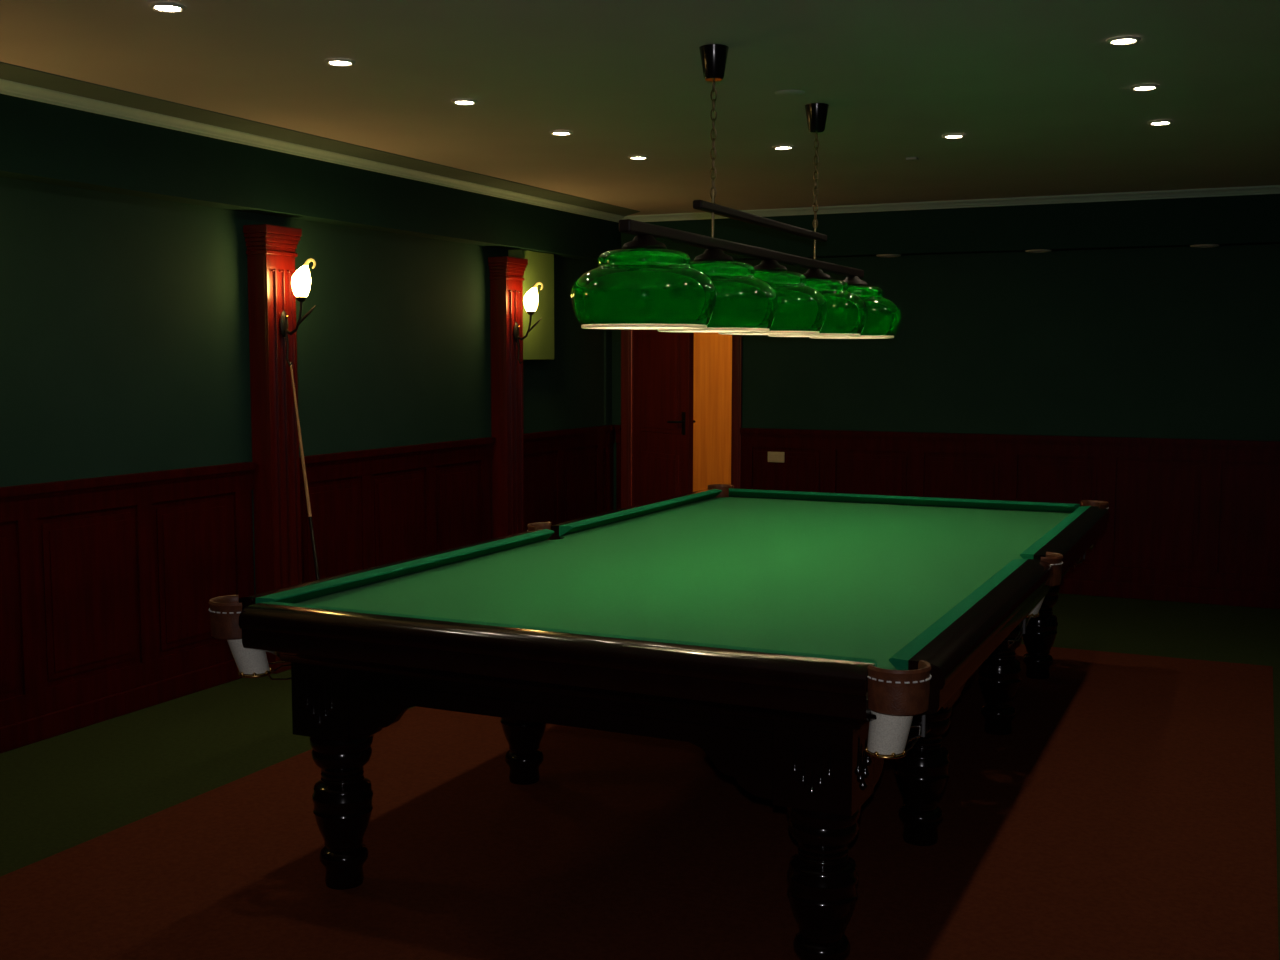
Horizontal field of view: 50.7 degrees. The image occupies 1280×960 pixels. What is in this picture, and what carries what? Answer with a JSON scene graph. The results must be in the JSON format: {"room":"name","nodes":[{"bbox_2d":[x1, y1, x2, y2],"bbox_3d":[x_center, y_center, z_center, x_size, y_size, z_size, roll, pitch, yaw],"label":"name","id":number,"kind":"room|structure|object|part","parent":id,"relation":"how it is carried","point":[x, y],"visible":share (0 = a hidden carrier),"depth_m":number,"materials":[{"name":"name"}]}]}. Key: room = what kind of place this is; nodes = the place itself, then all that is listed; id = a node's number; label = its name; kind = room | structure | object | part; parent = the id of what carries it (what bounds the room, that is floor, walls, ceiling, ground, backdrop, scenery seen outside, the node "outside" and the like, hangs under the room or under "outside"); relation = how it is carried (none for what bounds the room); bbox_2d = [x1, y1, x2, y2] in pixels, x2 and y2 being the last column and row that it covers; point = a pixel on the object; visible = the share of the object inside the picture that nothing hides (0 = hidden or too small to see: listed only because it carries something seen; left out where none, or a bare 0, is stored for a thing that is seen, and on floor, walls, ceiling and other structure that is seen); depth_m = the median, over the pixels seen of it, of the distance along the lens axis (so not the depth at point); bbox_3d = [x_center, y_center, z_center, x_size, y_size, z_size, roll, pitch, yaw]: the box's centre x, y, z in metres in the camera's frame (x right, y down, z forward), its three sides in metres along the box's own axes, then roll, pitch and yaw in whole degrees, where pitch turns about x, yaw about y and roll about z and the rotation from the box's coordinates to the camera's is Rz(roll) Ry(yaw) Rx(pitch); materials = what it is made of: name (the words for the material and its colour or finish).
{"room":"games hall","nodes":[
{"label":"games hall","id":0,"kind":"room"},
{"bbox_2d":[0,177,611,593],"bbox_3d":[-2.493,-0.237,5.477,0.200,2.560,10.850,2,6,25],"label":"wall","id":1,"kind":"structure","parent":0,"point":[125,348],"depth_m":6.26,"materials":[{"name":"paint"}]},
{"bbox_2d":[0,659,251,752],"bbox_3d":[-2.375,0.993,5.533,0.016,0.100,10.450,2,6,25],"label":"baseboard","id":2,"kind":"structure","parent":1,"relation":"attached to","point":[39,728],"depth_m":5.77,"materials":[{"name":"brown wood"}]},
{"bbox_2d":[243,224,301,673],"bbox_3d":[-1.778,-0.145,6.628,0.143,2.168,0.262,2,6,25],"label":"pilaster","id":3,"kind":"object","parent":1,"relation":"attached to","point":[270,252],"visible":0.8,"depth_m":6.56,"materials":[{"name":"brown wood"}]},
{"bbox_2d":[280,258,315,365],"bbox_3d":[-1.643,-0.806,6.505,0.207,0.516,0.092,2,6,25],"label":"wall sconce","id":4,"kind":"object","parent":3,"relation":"attached to","point":[301,279],"visible":1,"depth_m":6.47,"materials":[{"name":"white glass"}]},
{"bbox_3d":[-1.648,-0.718,6.518,0.168,0.338,0.058,2,6,25],"label":"iron arm","id":5,"kind":"part","parent":4,"relation":"part of","materials":[{"name":"black metal"}]},
{"bbox_3d":[-1.628,-0.954,6.485,0.093,0.150,0.092,2,6,25],"label":"lamp shade","id":6,"kind":"part","parent":4,"relation":"part of","materials":[{"name":"beige glass"}]},
{"bbox_2d":[0,425,614,726],"bbox_3d":[-2.385,0.527,5.495,0.042,1.035,10.450,2,6,25],"label":"wainscoting","id":7,"kind":"structure","parent":1,"relation":"attached to","point":[108,583],"depth_m":6.14,"materials":[{"name":"brown wood"}]},
{"bbox_2d":[0,94,620,261],"bbox_3d":[-2.331,-1.342,5.301,0.155,0.328,10.450,2,6,25],"label":"beam","id":8,"kind":"structure","parent":1,"relation":"attached to","point":[40,142],"depth_m":6.31,"materials":[{"name":"paint"}]},
{"bbox_2d":[488,256,527,538],"bbox_3d":[-0.838,-0.328,8.655,0.143,2.168,0.262,2,6,25],"label":"pilaster","id":9,"kind":"object","parent":1,"relation":"attached to","point":[506,277],"visible":0.79,"depth_m":8.58,"materials":[{"name":"brown wood"}]},
{"bbox_2d":[513,282,542,363],"bbox_3d":[-0.702,-0.989,8.532,0.207,0.516,0.092,2,6,25],"label":"wall sconce","id":10,"kind":"object","parent":9,"relation":"attached to","point":[531,297],"visible":1,"depth_m":8.49,"materials":[{"name":"white glass"}]},
{"bbox_3d":[-0.708,-0.901,8.545,0.168,0.338,0.058,2,6,25],"label":"iron arm","id":11,"kind":"part","parent":10,"relation":"part of","materials":[{"name":"black metal"}]},
{"bbox_3d":[-0.688,-1.137,8.512,0.093,0.150,0.092,2,6,25],"label":"lamp shade","id":12,"kind":"part","parent":10,"relation":"part of","materials":[{"name":"beige glass"}]},
{"bbox_2d":[508,249,553,359],"bbox_3d":[-0.713,-1.147,8.902,0.100,0.705,0.435,2,6,25],"label":"wall box","id":13,"kind":"object","parent":1,"relation":"attached to","point":[539,342],"visible":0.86,"depth_m":8.90,"materials":[{"name":"paint"}]},
{"bbox_2d":[0,0,1279,215],"bbox_3d":[0.238,-1.454,4.105,6.210,0.120,10.860,2,6,25],"label":"ceiling","id":14,"kind":"structure","parent":0,"point":[1043,105],"depth_m":4.99,"materials":[{"name":"paint"}]},
{"bbox_2d":[148,2,186,12],"bbox_3d":[-1.376,-1.376,3.932,0.106,0.008,0.106,2,6,25],"label":"recessed light","id":15,"kind":"object","parent":14,"relation":"in","point":[169,7],"visible":1,"depth_m":3.92,"materials":[{"name":"beige"}]},
{"bbox_2d":[0,79,624,222],"bbox_3d":[-2.269,-1.472,5.170,0.056,0.045,10.285,2,6,25],"label":"trim","id":16,"kind":"structure","parent":14,"relation":"attached to","point":[7,87],"depth_m":6.26,"materials":[{"name":"paint"}]},
{"bbox_2d":[0,62,639,215],"bbox_3d":[-2.152,-1.484,5.083,0.229,0.004,10.229,2,6,25],"label":"trim","id":17,"kind":"structure","parent":14,"relation":"attached to","point":[10,72],"depth_m":6.07,"materials":[{"name":"paint"}]},
{"bbox_2d":[325,58,355,66],"bbox_3d":[-1.036,-1.442,4.664,0.106,0.008,0.106,2,6,25],"label":"recessed light","id":18,"kind":"object","parent":14,"relation":"in","point":[342,62],"visible":1,"depth_m":4.65,"materials":[{"name":"beige"}]},
{"bbox_2d":[451,99,477,104],"bbox_3d":[-0.701,-1.507,5.387,0.106,0.008,0.106,2,6,25],"label":"recessed light","id":19,"kind":"object","parent":14,"relation":"in","point":[455,101],"visible":1,"depth_m":5.37,"materials":[{"name":"beige"}]},
{"bbox_2d":[550,130,572,135],"bbox_3d":[-0.357,-1.574,6.129,0.106,0.008,0.106,2,6,25],"label":"recessed light","id":20,"kind":"object","parent":14,"relation":"in","point":[559,132],"visible":1,"depth_m":6.11,"materials":[{"name":"beige"}]},
{"bbox_2d":[628,155,647,159],"bbox_3d":[-0.009,-1.642,6.879,0.106,0.008,0.106,2,6,25],"label":"recessed light","id":21,"kind":"object","parent":14,"relation":"in","point":[637,157],"visible":1,"depth_m":6.86,"materials":[{"name":"beige"}]},
{"bbox_2d":[571,44,900,338],"bbox_3d":[0.481,-1.008,4.997,0.434,0.931,2.665,2,6,25],"label":"lamp","id":22,"kind":"object","parent":14,"relation":"hanging from","point":[644,284],"visible":1,"depth_m":4.39,"materials":[{"name":"green glass"}]},
{"bbox_3d":[0.013,-0.569,4.021,0.434,0.233,0.434,2,6,25],"label":"lamp shade","id":23,"kind":"part","parent":22,"relation":"part of","materials":[{"name":"green glass"}]},
{"bbox_3d":[0.243,-0.882,4.492,0.009,0.170,0.010,2,6,25],"label":"brass rod","id":24,"kind":"part","parent":22,"relation":"part of","materials":[{"name":"brown metal"}]},
{"bbox_3d":[0.243,-1.128,4.470,0.018,0.392,0.018,4,6,33],"label":"chain","id":25,"kind":"part","parent":22,"relation":"part of","materials":[{"name":"gold metal"}]},
{"bbox_3d":[0.247,-0.615,4.525,0.434,0.233,0.434,2,6,25],"label":"lamp shade","id":26,"kind":"part","parent":22,"relation":"part of","materials":[{"name":"green glass"}]},
{"bbox_3d":[0.480,-0.660,5.029,0.434,0.233,0.434,2,6,25],"label":"lamp shade","id":27,"kind":"part","parent":22,"relation":"part of","materials":[{"name":"green glass"}]},
{"bbox_3d":[0.715,-0.974,5.509,0.009,0.170,0.010,2,6,25],"label":"brass rod","id":28,"kind":"part","parent":22,"relation":"part of","materials":[{"name":"brown metal"}]},
{"bbox_3d":[0.715,-1.220,5.487,0.018,0.392,0.018,4,6,33],"label":"chain","id":29,"kind":"part","parent":22,"relation":"part of","materials":[{"name":"gold metal"}]},
{"bbox_3d":[0.715,-0.706,5.533,0.434,0.233,0.434,2,6,25],"label":"lamp shade","id":30,"kind":"part","parent":22,"relation":"part of","materials":[{"name":"green glass"}]},
{"bbox_3d":[0.948,-0.752,6.038,0.434,0.233,0.434,2,6,25],"label":"lamp shade","id":31,"kind":"part","parent":22,"relation":"part of","materials":[{"name":"green glass"}]},
{"bbox_2d":[773,145,793,149],"bbox_3d":[0.695,-1.611,6.544,0.106,0.008,0.106,2,6,25],"label":"recessed light","id":32,"kind":"object","parent":14,"relation":"in","point":[780,147],"visible":1,"depth_m":6.53,"materials":[{"name":"beige"}]},
{"bbox_2d":[775,90,804,96],"bbox_3d":[0.578,-1.489,5.207,0.116,0.010,0.116,2,6,25],"label":"smoke detector","id":33,"kind":"object","parent":14,"relation":"attached to","point":[783,93],"visible":1,"depth_m":5.18,"materials":[{"name":"paint"}]},
{"bbox_2d":[906,157,918,160],"bbox_3d":[1.392,-1.641,6.901,0.055,0.012,0.055,2,6,25],"label":"ceiling plate","id":34,"kind":"object","parent":14,"relation":"attached to","point":[907,158],"visible":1,"depth_m":6.88,"materials":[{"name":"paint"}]},
{"bbox_2d":[624,185,1279,221],"bbox_3d":[2.417,-1.781,8.625,5.655,0.045,0.056,2,6,25],"label":"trim","id":35,"kind":"structure","parent":14,"relation":"attached to","point":[1271,189],"depth_m":8.70,"materials":[{"name":"paint"}]},
{"bbox_2d":[942,134,965,138],"bbox_3d":[1.442,-1.579,6.200,0.106,0.008,0.106,2,6,25],"label":"recessed light","id":36,"kind":"object","parent":14,"relation":"in","point":[948,136],"visible":1,"depth_m":6.19,"materials":[{"name":"beige"}]},
{"bbox_2d":[1106,36,1140,44],"bbox_3d":[1.551,-1.408,4.329,0.106,0.008,0.106,2,6,25],"label":"recessed light","id":37,"kind":"object","parent":14,"relation":"in","point":[1122,40],"visible":1,"depth_m":4.32,"materials":[{"name":"beige"}]},
{"bbox_2d":[1130,84,1159,90],"bbox_3d":[1.899,-1.476,5.080,0.106,0.008,0.106,2,6,25],"label":"recessed light","id":38,"kind":"object","parent":14,"relation":"in","point":[1143,87],"visible":1,"depth_m":5.07,"materials":[{"name":"beige"}]},
{"bbox_2d":[1148,120,1173,125],"bbox_3d":[2.252,-1.545,5.839,0.106,0.008,0.106,2,6,25],"label":"recessed light","id":39,"kind":"object","parent":14,"relation":"in","point":[1156,122],"visible":1,"depth_m":5.82,"materials":[{"name":"beige"}]},
{"bbox_2d":[0,593,1279,959],"bbox_3d":[0.235,1.214,4.348,6.210,0.120,10.860,2,6,25],"label":"floor","id":40,"kind":"structure","parent":0,"point":[62,792],"depth_m":5.43,"materials":[{"name":"green carpet"}]},
{"bbox_2d":[290,361,319,579],"bbox_3d":[-1.581,0.194,6.490,0.023,1.523,0.457,-3,6,-34],"label":"billiard cue","id":41,"kind":"object","parent":40,"relation":"on","point":[317,575],"visible":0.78,"depth_m":6.51,"materials":[{"name":"brown wood"}]},
{"bbox_2d":[0,644,1278,959],"bbox_3d":[-0.168,1.214,3.650,3.438,0.006,8.460,2,6,25],"label":"carpet","id":42,"kind":"object","parent":40,"relation":"on","point":[1127,809],"visible":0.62,"depth_m":4.20,"materials":[{"name":"brown carpet"}]},
{"bbox_2d":[208,484,1109,959],"bbox_3d":[0.511,0.644,5.216,2.142,0.847,3.950,2,6,25],"label":"table","id":43,"kind":"object","parent":42,"relation":"on","point":[802,641],"visible":1,"depth_m":3.84,"materials":[{"name":"fabric"}]},
{"bbox_3d":[-0.867,0.950,3.942,0.182,0.466,0.182,2,6,25],"label":"leg","id":44,"kind":"part","parent":43,"relation":"part of","materials":[{"name":"brown wood"}]},
{"bbox_3d":[-0.793,0.331,4.758,0.086,0.122,1.750,2,6,25],"label":"rail","id":45,"kind":"part","parent":43,"relation":"part of","materials":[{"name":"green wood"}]},
{"bbox_2d":[255,529,553,603],"bbox_3d":[-0.730,0.295,4.726,0.052,0.044,1.758,2,6,25],"label":"cushion","id":46,"kind":"object","parent":43,"relation":"on","point":[318,592],"depth_m":4.58,"materials":[{"name":"fabric"}]},
{"bbox_3d":[-0.421,0.863,4.903,0.182,0.466,0.182,2,6,25],"label":"leg","id":47,"kind":"part","parent":43,"relation":"part of","materials":[{"name":"brown wood"}]},
{"bbox_3d":[-0.292,0.451,3.453,1.799,0.122,0.086,2,6,25],"label":"rail","id":48,"kind":"part","parent":43,"relation":"part of","materials":[{"name":"brown wood"}]},
{"bbox_2d":[260,601,876,666],"bbox_3d":[-0.263,0.407,3.511,1.807,0.044,0.052,2,6,25],"label":"cushion","id":49,"kind":"object","parent":43,"relation":"on","point":[280,604],"depth_m":3.44,"materials":[{"name":"fabric"}]},
{"bbox_3d":[0.530,0.368,5.185,1.798,0.055,3.856,2,6,25],"label":"cornice moulding","id":50,"kind":"part","parent":43,"relation":"part of","materials":[{"name":"brown wood"}]},
{"bbox_3d":[-0.008,0.178,6.449,0.086,0.122,1.750,2,6,25],"label":"rail","id":51,"kind":"part","parent":43,"relation":"part of","materials":[{"name":"brown wood"}]},
{"bbox_2d":[559,489,721,535],"bbox_3d":[0.054,0.142,6.417,0.052,0.044,1.758,2,6,25],"label":"cushion","id":52,"kind":"object","parent":43,"relation":"on","point":[601,522],"depth_m":6.26,"materials":[{"name":"fabric"}]},
{"bbox_3d":[0.451,1.007,3.335,0.182,0.466,0.182,2,6,25],"label":"leg","id":53,"kind":"part","parent":43,"relation":"part of","materials":[{"name":"brown wood"}]},
{"bbox_2d":[729,488,1079,512],"bbox_3d":[1.286,0.104,6.850,1.807,0.044,0.052,2,6,25],"label":"cushion","id":54,"kind":"object","parent":43,"relation":"on","point":[734,493],"depth_m":6.82,"materials":[{"name":"fabric"}]},
{"bbox_3d":[1.315,0.138,6.916,1.799,0.122,0.086,2,6,25],"label":"rail","id":55,"kind":"part","parent":43,"relation":"part of","materials":[{"name":"brown wood"}]},
{"bbox_3d":[0.897,0.920,4.296,0.182,0.466,0.182,2,6,25],"label":"leg","id":56,"kind":"part","parent":43,"relation":"part of","materials":[{"name":"brown wood"}]},
{"bbox_2d":[889,559,1027,669],"bbox_3d":[0.968,0.369,3.945,0.052,0.044,1.758,2,6,25],"label":"cushion","id":57,"kind":"object","parent":43,"relation":"on","point":[906,658],"depth_m":3.64,"materials":[{"name":"fabric"}]},
{"bbox_3d":[1.031,0.410,3.919,0.086,0.122,1.750,2,6,25],"label":"rail","id":58,"kind":"part","parent":43,"relation":"part of","materials":[{"name":"brown wood"}]},
{"bbox_3d":[1.478,0.806,5.548,0.182,0.466,0.182,2,6,25],"label":"leg","id":59,"kind":"part","parent":43,"relation":"part of","materials":[{"name":"brown wood"}]},
{"bbox_3d":[1.924,0.719,6.509,0.182,0.466,0.182,2,6,25],"label":"leg","id":60,"kind":"part","parent":43,"relation":"part of","materials":[{"name":"brown wood"}]},
{"bbox_2d":[1020,506,1089,558],"bbox_3d":[1.753,0.216,5.636,0.052,0.044,1.758,2,6,25],"label":"cushion","id":61,"kind":"object","parent":43,"relation":"on","point":[1036,549],"depth_m":5.38,"materials":[{"name":"fabric"}]},
{"bbox_3d":[1.815,0.257,5.611,0.086,0.122,1.750,2,6,25],"label":"rail","id":62,"kind":"part","parent":43,"relation":"part of","materials":[{"name":"brown wood"}]},
{"bbox_2d":[693,333,731,491],"bbox_3d":[0.895,-0.726,11.216,3.000,2.500,0.050,2,6,25],"label":"wall","id":63,"kind":"structure","parent":0,"point":[712,385],"depth_m":11.34,"materials":[{"name":"brown wood"}]},
{"bbox_2d":[612,244,1279,510],"bbox_3d":[2.468,-0.555,9.036,5.810,2.560,0.200,2,6,25],"label":"wall","id":64,"kind":"structure","parent":0,"point":[1166,342],"depth_m":8.81,"materials":[{"name":"paint"}]},
{"bbox_2d":[615,425,620,509],"bbox_3d":[-0.163,0.102,10.182,0.042,1.035,0.042,2,6,25],"label":"trim","id":65,"kind":"structure","parent":64,"relation":"attached to","point":[617,427],"depth_m":10.17,"materials":[{"name":"brown wood"}]},
{"bbox_2d":[633,330,695,505],"bbox_3d":[0.162,-0.360,9.765,0.182,2.008,0.740,-3,6,-32],"label":"door","id":66,"kind":"structure","parent":64,"relation":"in","point":[663,365],"depth_m":9.71,"materials":[{"name":"brown wood"}]},
{"bbox_3d":[0.302,-0.403,9.536,0.182,0.160,0.130,-3,6,-32],"label":"handle","id":67,"kind":"part","parent":66,"relation":"part of","materials":[{"name":"black metal"}]},
{"bbox_2d":[621,329,741,508],"bbox_3d":[0.336,-0.422,10.021,0.958,2.110,0.230,2,6,25],"label":"trim","id":68,"kind":"structure","parent":64,"relation":"attached to","point":[626,335],"depth_m":10.05,"materials":[{"name":"brown wood"}]},
{"bbox_2d":[768,452,784,462],"bbox_3d":[0.970,-0.164,9.624,0.126,0.075,0.010,2,6,25],"label":"double socket","id":69,"kind":"object","parent":64,"relation":"attached to","point":[772,456],"visible":1,"depth_m":9.62,"materials":[{"name":"beige plastic"}]},
{"bbox_2d":[769,454,774,459],"bbox_3d":[0.940,-0.164,9.634,0.048,0.048,0.003,2,6,25],"label":"outlet","id":70,"kind":"object","parent":69,"relation":"attached to","point":[771,456],"depth_m":9.63,"materials":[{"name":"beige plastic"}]},
{"bbox_2d":[777,454,782,460],"bbox_3d":[0.997,-0.162,9.608,0.048,0.048,0.003,2,6,25],"label":"outlet","id":71,"kind":"object","parent":69,"relation":"attached to","point":[779,456],"depth_m":9.61,"materials":[{"name":"beige plastic"}]},
{"bbox_2d":[876,254,900,256],"bbox_3d":[1.678,-1.512,9.108,0.170,0.011,0.170,2,6,25],"label":"spotlight","id":72,"kind":"object","parent":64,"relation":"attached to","point":[880,255],"visible":1,"depth_m":9.05,"materials":[{"name":"beige"}]},
{"bbox_2d":[621,194,1279,261],"bbox_3d":[2.463,-1.649,8.737,5.655,0.328,0.165,2,6,25],"label":"beam","id":73,"kind":"structure","parent":64,"relation":"attached to","point":[1242,219],"depth_m":8.67,"materials":[{"name":"paint"}]},
{"bbox_2d":[740,428,1279,592],"bbox_3d":[2.890,0.234,8.778,4.767,1.035,0.042,2,6,25],"label":"wainscoting","id":74,"kind":"structure","parent":64,"relation":"attached to","point":[1201,513],"depth_m":8.71,"materials":[{"name":"brown wood"}]},
{"bbox_2d":[1025,249,1051,252],"bbox_3d":[2.567,-1.474,8.699,0.170,0.011,0.170,2,6,25],"label":"spotlight","id":75,"kind":"object","parent":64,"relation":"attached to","point":[1037,250],"visible":1,"depth_m":8.65,"materials":[{"name":"beige metal"}]},
{"bbox_2d":[1059,579,1279,608],"bbox_3d":[2.885,0.701,8.810,4.767,0.100,0.016,2,6,25],"label":"baseboard","id":76,"kind":"structure","parent":64,"relation":"attached to","point":[1271,600],"depth_m":8.57,"materials":[{"name":"brown wood"}]},
{"bbox_2d":[1190,244,1218,247],"bbox_3d":[3.466,-1.435,8.285,0.170,0.011,0.170,2,6,25],"label":"spotlight","id":77,"kind":"object","parent":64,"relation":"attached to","point":[1199,245],"visible":1,"depth_m":8.24,"materials":[{"name":"beige"}]}
]}

